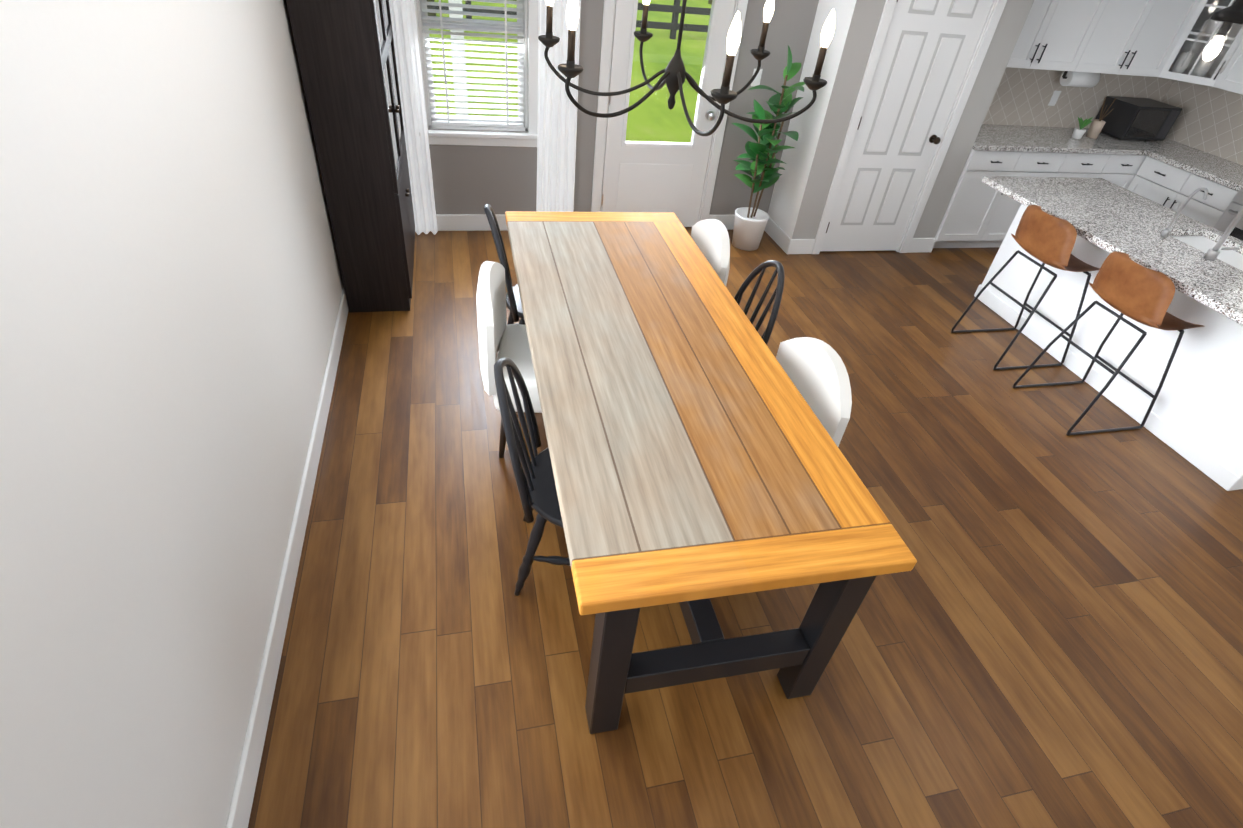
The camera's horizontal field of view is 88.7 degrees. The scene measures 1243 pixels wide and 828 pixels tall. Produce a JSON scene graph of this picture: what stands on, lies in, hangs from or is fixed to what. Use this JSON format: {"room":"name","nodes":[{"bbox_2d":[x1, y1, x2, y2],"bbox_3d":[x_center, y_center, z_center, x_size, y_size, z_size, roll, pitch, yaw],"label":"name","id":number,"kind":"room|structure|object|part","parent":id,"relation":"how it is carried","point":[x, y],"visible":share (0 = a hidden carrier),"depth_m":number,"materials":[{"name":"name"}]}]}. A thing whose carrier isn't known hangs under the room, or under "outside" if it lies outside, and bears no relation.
{"room":"kitchen","nodes":[
{"label":"kitchen","id":0,"kind":"room"},
{"bbox_2d":[0,0,343,827],"bbox_3d":[-1.138,-0.257,1.381,0.120,2.720,7.260,-4,40,-13],"label":"wall","id":1,"kind":"structure","parent":0,"point":[170,284],"depth_m":1.44,"materials":[{"name":"paint"}]},
{"bbox_2d":[226,288,348,827],"bbox_3d":[-1.190,0.739,2.210,0.019,0.130,6.970,-4,40,-13],"label":"baseboard","id":2,"kind":"structure","parent":1,"relation":"attached to","point":[244,792],"depth_m":2.23,"materials":[{"name":"white wood"}]},
{"bbox_2d":[416,0,818,216],"bbox_3d":[-0.203,-2.617,4.444,3.430,2.720,0.140,-4,40,-13],"label":"wall","id":3,"kind":"structure","parent":0,"point":[468,179],"depth_m":4.78,"materials":[{"name":"grey paint"}]},
{"bbox_2d":[436,214,507,230],"bbox_3d":[-1.097,-1.507,5.009,1.735,0.130,0.015,-4,40,-13],"label":"baseboard","id":4,"kind":"structure","parent":3,"relation":"attached to","point":[445,222],"depth_m":4.97,"materials":[{"name":"white wood"}]},
{"bbox_2d":[414,0,538,146],"bbox_3d":[-0.980,-2.548,4.230,0.881,1.438,0.199,-4,40,-13],"label":"window","id":5,"kind":"structure","parent":3,"relation":"in","point":[531,35],"depth_m":4.47,"materials":[{"name":"white"}]},
{"bbox_3d":[-0.993,-2.603,4.270,0.663,1.228,0.063,-4,40,-13],"label":"window sash","id":6,"kind":"part","parent":5,"relation":"part of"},
{"bbox_2d":[421,0,523,127],"bbox_3d":[-0.979,-2.565,4.224,0.649,1.224,0.050,-4,40,-13],"label":"window blinds","id":7,"kind":"object","parent":5,"relation":"attached to","point":[446,85],"visible":0.94,"depth_m":4.37,"materials":[{"name":"white plastic"}]},
{"bbox_2d":[601,0,735,226],"bbox_3d":[0.327,-2.341,4.721,0.850,1.997,0.124,-4,40,-13],"label":"patio door","id":8,"kind":"structure","parent":3,"relation":"in","point":[644,176],"depth_m":4.94,"materials":[{"name":"white"}]},
{"bbox_2d":[591,0,747,221],"bbox_3d":[0.315,-2.411,4.756,1.020,2.106,0.159,-4,40,-13],"label":"door frame","id":9,"kind":"structure","parent":3,"relation":"attached to","point":[605,73],"depth_m":4.80,"materials":[{"name":"white paint"}]},
{"bbox_2d":[709,215,734,229],"bbox_3d":[1.000,-1.658,5.500,0.545,0.130,0.019,-4,40,-13],"label":"baseboard","id":10,"kind":"structure","parent":3,"relation":"attached to","point":[728,220],"depth_m":5.46,"materials":[{"name":"white wood"}]},
{"bbox_2d":[751,69,762,85],"bbox_3d":[1.016,-2.527,4.781,0.070,0.120,0.008,-4,40,-13],"label":"switch plate","id":11,"kind":"object","parent":3,"relation":"attached to","point":[756,81],"visible":0.69,"depth_m":4.79,"materials":[{"name":"white plastic"}]},
{"bbox_3d":[-0.828,-3.299,3.518,1.572,0.044,0.105,-4,40,-13],"label":"curtain rod","id":12,"kind":"object","parent":3,"relation":"attached to","visible":0},
{"bbox_2d":[389,0,437,234],"bbox_3d":[-1.435,-2.309,4.129,0.260,2.382,0.070,-4,40,-13],"label":"curtain","id":13,"kind":"object","parent":12,"relation":"hanging from","point":[405,36],"visible":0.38,"depth_m":4.34,"materials":[{"name":"white fabric"}]},
{"bbox_2d":[536,0,580,211],"bbox_3d":[-0.432,-2.381,4.364,0.295,2.382,0.067,-4,40,-13],"label":"curtain","id":14,"kind":"object","parent":12,"relation":"hanging from","point":[557,132],"visible":0.67,"depth_m":4.59,"materials":[{"name":"white fabric"}]},
{"bbox_2d":[248,227,1242,827],"bbox_3d":[2.196,0.558,3.110,7.270,0.100,7.340,-4,40,-13],"label":"floor","id":15,"kind":"structure","parent":0,"point":[1046,631],"depth_m":2.48,"materials":[{"name":"brown wood"}]},
{"bbox_2d":[286,0,414,312],"bbox_3d":[-1.518,-1.759,3.760,0.402,2.005,1.093,-4,40,-13],"label":"hutch","id":16,"kind":"object","parent":15,"relation":"on","point":[345,49],"visible":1,"depth_m":3.41,"materials":[{"name":"brown wood"}]},
{"bbox_2d":[484,204,524,324],"bbox_3d":[-0.447,-0.634,3.366,0.516,0.954,0.464,-4,40,-13],"label":"chair","id":17,"kind":"object","parent":15,"relation":"on","point":[513,303],"visible":0.25,"depth_m":3.13,"materials":[{"name":"black paint"}]},
{"bbox_2d":[476,261,541,457],"bbox_3d":[-0.366,-0.262,2.981,0.570,0.871,0.521,2,39,-5],"label":"upholstered chair","id":18,"kind":"object","parent":15,"relation":"on","point":[496,333],"visible":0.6,"depth_m":2.79,"materials":[{"name":"fabric"}]},
{"bbox_2d":[494,357,570,595],"bbox_3d":[-0.194,0.222,2.342,0.516,0.954,0.464,3,39,-5],"label":"chair","id":19,"kind":"object","parent":15,"relation":"on","point":[535,482],"visible":0.6,"depth_m":2.26,"materials":[{"name":"black paint"}]},
{"bbox_2d":[691,219,729,285],"bbox_3d":[0.229,-0.633,3.527,0.570,0.871,0.521,-4,40,-12],"label":"upholstered chair","id":20,"kind":"object","parent":15,"relation":"on","point":[710,237],"visible":0.21,"depth_m":3.31,"materials":[{"name":"fabric"}]},
{"bbox_2d":[505,211,916,733],"bbox_3d":[0.065,-0.038,2.834,0.950,0.782,2.480,-4,40,-13],"label":"dining table","id":21,"kind":"object","parent":15,"relation":"on","point":[698,460],"visible":1,"depth_m":2.05,"materials":[{"name":"brown wood"}]},
{"bbox_2d":[734,260,784,344],"bbox_3d":[0.420,-0.282,3.055,0.516,0.954,0.464,-4,40,-13],"label":"chair","id":22,"kind":"object","parent":15,"relation":"on","point":[777,292],"visible":0.08,"depth_m":2.87,"materials":[{"name":"black paint"}]},
{"bbox_2d":[731,46,804,250],"bbox_3d":[1.067,-1.947,4.797,0.475,1.465,0.473,-4,40,-13],"label":"rubber plant","id":23,"kind":"object","parent":15,"relation":"on","point":[750,222],"visible":0.98,"depth_m":4.83,"materials":[{"name":"green plant"}]},
{"bbox_2d":[776,337,851,445],"bbox_3d":[0.515,0.121,2.634,0.570,0.871,0.521,-5,40,-15],"label":"upholstered chair","id":24,"kind":"object","parent":15,"relation":"on","point":[815,370],"visible":0.31,"depth_m":2.44,"materials":[{"name":"fabric"}]},
{"bbox_2d":[933,148,1028,247],"bbox_3d":[2.911,-1.950,5.553,0.519,0.865,0.615,-4,40,-13],"label":"base cabinet","id":25,"kind":"object","parent":15,"relation":"on","point":[974,208],"depth_m":5.32,"materials":[{"name":"white wood"}]},
{"bbox_2d":[972,124,1200,155],"bbox_3d":[3.839,-2.358,5.470,2.340,0.040,0.636,-4,40,-13],"label":"countertop","id":26,"kind":"structure","parent":25,"relation":"on","point":[990,137],"depth_m":5.34,"materials":[{"name":"grey stone"}]},
{"bbox_2d":[1072,117,1092,138],"bbox_3d":[3.900,-2.428,5.391,0.138,0.174,0.120,-4,40,-13],"label":"plant","id":27,"kind":"object","parent":26,"relation":"on","point":[1078,133],"visible":1,"depth_m":5.38,"materials":[{"name":"green plant"}]},
{"bbox_2d":[1086,97,1115,138],"bbox_3d":[4.097,-2.532,5.427,0.098,0.324,0.100,-4,40,-13],"label":"jar","id":28,"kind":"object","parent":26,"relation":"on","point":[1095,128],"visible":1,"depth_m":5.45,"materials":[{"name":"beige ceramic"}]},
{"bbox_2d":[1095,96,1181,140],"bbox_3d":[4.540,-2.607,5.624,0.480,0.275,0.354,-4,40,-13],"label":"microwave","id":29,"kind":"object","parent":26,"relation":"on","point":[1129,118],"visible":0.92,"depth_m":5.51,"materials":[{"name":"black metal"}]},
{"bbox_2d":[951,205,1099,369],"bbox_3d":[2.651,-0.812,4.035,0.547,0.950,0.467,-4,40,-13],"label":"stool","id":30,"kind":"object","parent":15,"relation":"on","point":[1041,235],"visible":1,"depth_m":3.84,"materials":[{"name":"brown leather"}]},
{"bbox_2d":[985,152,1104,247],"bbox_3d":[3.542,-1.995,5.701,1.019,0.865,0.615,-4,40,-13],"label":"base cabinet","id":31,"kind":"object","parent":15,"relation":"on","point":[1039,164],"depth_m":5.30,"materials":[{"name":"white wood"}]},
{"bbox_2d":[974,192,1242,490],"bbox_3d":[3.201,-0.603,3.925,0.859,0.865,2.114,-4,40,-13],"label":"kitchen island","id":32,"kind":"object","parent":15,"relation":"on","point":[1195,418],"depth_m":3.70,"materials":[{"name":"white"}]},
{"bbox_2d":[982,176,1242,327],"bbox_3d":[3.187,-0.950,3.629,1.004,0.040,2.190,-4,40,-13],"label":"island countertop","id":33,"kind":"structure","parent":32,"relation":"on","point":[1114,218],"depth_m":3.75,"materials":[{"name":"grey stone"}]},
{"bbox_2d":[1158,188,1207,235],"bbox_3d":[3.210,-1.144,3.614,0.145,0.285,0.036,-4,40,-13],"label":"faucet","id":34,"kind":"object","parent":33,"relation":"on","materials":[{"name":"silver metal"}]},
{"bbox_2d":[1174,232,1242,271],"bbox_3d":[3.432,-0.779,3.639,0.404,0.217,0.724,-4,40,-13],"label":"sink","id":35,"kind":"object","parent":33,"relation":"in","point":[1199,239],"depth_m":3.78,"materials":[{"name":"white ceramic"}]},
{"bbox_2d":[1202,207,1242,259],"bbox_3d":[3.336,-1.008,3.333,0.258,0.447,0.119,-4,40,-13],"label":"faucet","id":36,"kind":"object","parent":33,"relation":"on","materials":[{"name":"silver metal"}]},
{"bbox_2d":[1013,252,1203,435],"bbox_3d":[2.784,-0.406,3.552,0.547,0.950,0.467,-4,40,-13],"label":"stool","id":37,"kind":"object","parent":15,"relation":"on","point":[1125,284],"visible":1,"depth_m":3.34,"materials":[{"name":"brown leather"}]},
{"bbox_2d":[1093,152,1148,191],"bbox_3d":[4.149,-2.017,5.816,0.452,0.865,0.686,-4,40,-13],"label":"base cabinet","id":38,"kind":"object","parent":15,"relation":"on","point":[1122,169],"depth_m":5.41,"materials":[{"name":"white wood"}]},
{"bbox_2d":[1133,156,1240,227],"bbox_3d":[4.779,-1.616,5.411,0.646,0.865,0.881,-4,40,-13],"label":"base cabinet","id":39,"kind":"object","parent":15,"relation":"on","point":[1163,183],"depth_m":5.13,"materials":[{"name":"white wood"}]},
{"bbox_2d":[1149,152,1242,188],"bbox_3d":[4.830,-1.954,5.113,0.636,0.040,0.839,-4,40,-13],"label":"countertop","id":40,"kind":"structure","parent":39,"relation":"on","point":[1229,172],"depth_m":5.15,"materials":[{"name":"grey stone"}]},
{"bbox_2d":[1213,189,1242,240],"bbox_3d":[4.930,-1.231,4.668,0.726,1.225,0.762,-4,40,-13],"label":"range","id":41,"kind":"object","parent":15,"relation":"on","point":[1229,214],"visible":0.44,"depth_m":4.74,"materials":[{"name":"silver metal"}]},
{"bbox_2d":[768,0,847,233],"bbox_3d":[1.473,-2.565,4.623,0.100,2.720,0.400,-4,40,-13],"label":"wall","id":42,"kind":"structure","parent":0,"point":[785,190],"depth_m":4.85,"materials":[{"name":"paint"}]},
{"bbox_2d":[764,217,793,253],"bbox_3d":[1.317,-1.508,5.361,0.015,0.130,0.475,-4,40,-13],"label":"baseboard","id":43,"kind":"structure","parent":42,"relation":"attached to","point":[772,229],"depth_m":5.31,"materials":[{"name":"white wood"}]},
{"bbox_2d":[787,0,1033,250],"bbox_3d":[2.135,-2.453,4.580,1.350,2.720,0.100,-4,40,-13],"label":"wall","id":44,"kind":"structure","parent":0,"point":[859,27],"depth_m":4.68,"materials":[{"name":"paint"}]},
{"bbox_2d":[820,0,992,250],"bbox_3d":[2.106,-2.154,4.744,0.744,2.023,0.110,-4,40,-13],"label":"pantry door","id":45,"kind":"structure","parent":44,"relation":"in","point":[927,50],"depth_m":4.73,"materials":[{"name":"white wood"}]},
{"bbox_2d":[811,0,1006,253],"bbox_3d":[2.101,-2.213,4.757,0.910,2.120,0.119,-4,40,-13],"label":"door frame","id":46,"kind":"structure","parent":44,"relation":"attached to","point":[882,30],"depth_m":4.72,"materials":[{"name":"white wood"}]},
{"bbox_2d":[1004,0,1100,71],"bbox_3d":[3.214,-3.198,4.773,0.926,1.030,0.345,-4,40,-13],"label":"upper cabinet","id":47,"kind":"object","parent":0,"relation":"attached to","point":[1052,32],"depth_m":4.84,"materials":[{"name":"white wood"}]},
{"bbox_2d":[1069,0,1196,79],"bbox_3d":[4.018,-3.247,4.951,0.962,1.030,0.375,-4,40,-13],"label":"upper cabinet","id":48,"kind":"object","parent":0,"relation":"attached to","point":[1124,48],"depth_m":4.99,"materials":[{"name":"white wood"}]},
{"bbox_2d":[1060,71,1100,87],"bbox_3d":[3.835,-2.811,5.319,0.348,0.134,0.124,-4,40,-13],"label":"paper towel","id":49,"kind":"object","parent":48,"relation":"attached to","point":[1078,79],"visible":0.81,"depth_m":5.28,"materials":[{"name":"white paper"}]},
{"bbox_2d":[1157,0,1242,91],"bbox_3d":[4.748,-3.206,5.007,0.666,1.030,0.665,-4,40,-13],"label":"upper cabinet","id":50,"kind":"object","parent":0,"relation":"attached to","point":[1173,73],"depth_m":5.17,"materials":[{"name":"white wood"}]},
{"bbox_2d":[1213,44,1242,99],"bbox_3d":[5.001,-2.902,4.666,0.375,1.030,0.525,-4,40,-13],"label":"upper cabinet","id":51,"kind":"object","parent":0,"relation":"attached to","point":[1231,84],"depth_m":4.98,"materials":[{"name":"white wood"}]},
{"bbox_3d":[2.452,-1.627,1.347,7.270,0.100,7.340,-4,40,-13],"label":"ceiling","id":52,"kind":"structure","parent":0,"visible":0},
{"bbox_2d":[538,0,834,135],"bbox_3d":[0.215,-1.453,1.782,0.836,1.119,0.952,-4,40,-13],"label":"chandelier","id":53,"kind":"object","parent":52,"relation":"hanging from","point":[674,76],"visible":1,"depth_m":2.01,"materials":[{"name":"black metal"}]},
{"bbox_2d":[1181,0,1242,73],"bbox_3d":[3.067,-2.183,3.006,0.188,0.999,0.188,-4,40,-13],"label":"pendant light","id":54,"kind":"object","parent":52,"relation":"hanging from","point":[1229,16],"visible":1,"depth_m":3.21,"materials":[{"name":"glass"}]},
{"label":"outside","id":55,"kind":"structure","parent":0,"visible":0},
{"bbox_2d":[421,0,711,142],"bbox_3d":[-5.986,-44.182,57.955,140.000,0.100,134.250,-4,40,-13],"label":"ground","id":56,"kind":"structure","parent":55,"point":[649,66],"depth_m":11.56,"materials":[{"name":"green plant"}]},
{"bbox_2d":[448,0,467,114],"bbox_3d":[-1.726,-4.533,6.534,0.140,3.600,0.140,-4,40,-13],"label":"porch post","id":57,"kind":"object","parent":56,"relation":"on","point":[455,37],"depth_m":6.95,"materials":[{"name":"white wood"}]},
{"bbox_2d":[420,0,710,38],"bbox_3d":[10.221,-10.148,17.170,68.000,1.180,0.150,-4,40,-13],"label":"fence","id":58,"kind":"object","parent":56,"relation":"on","point":[675,28],"depth_m":15.00,"materials":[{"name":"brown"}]},
{"bbox_2d":[427,0,711,15],"bbox_3d":[-3.839,-18.145,16.226,32.463,12.213,13.213,-4,40,-13],"label":"trees","id":59,"kind":"object","parent":56,"relation":"on","point":[433,14],"depth_m":14.72,"materials":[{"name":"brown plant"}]}
]}

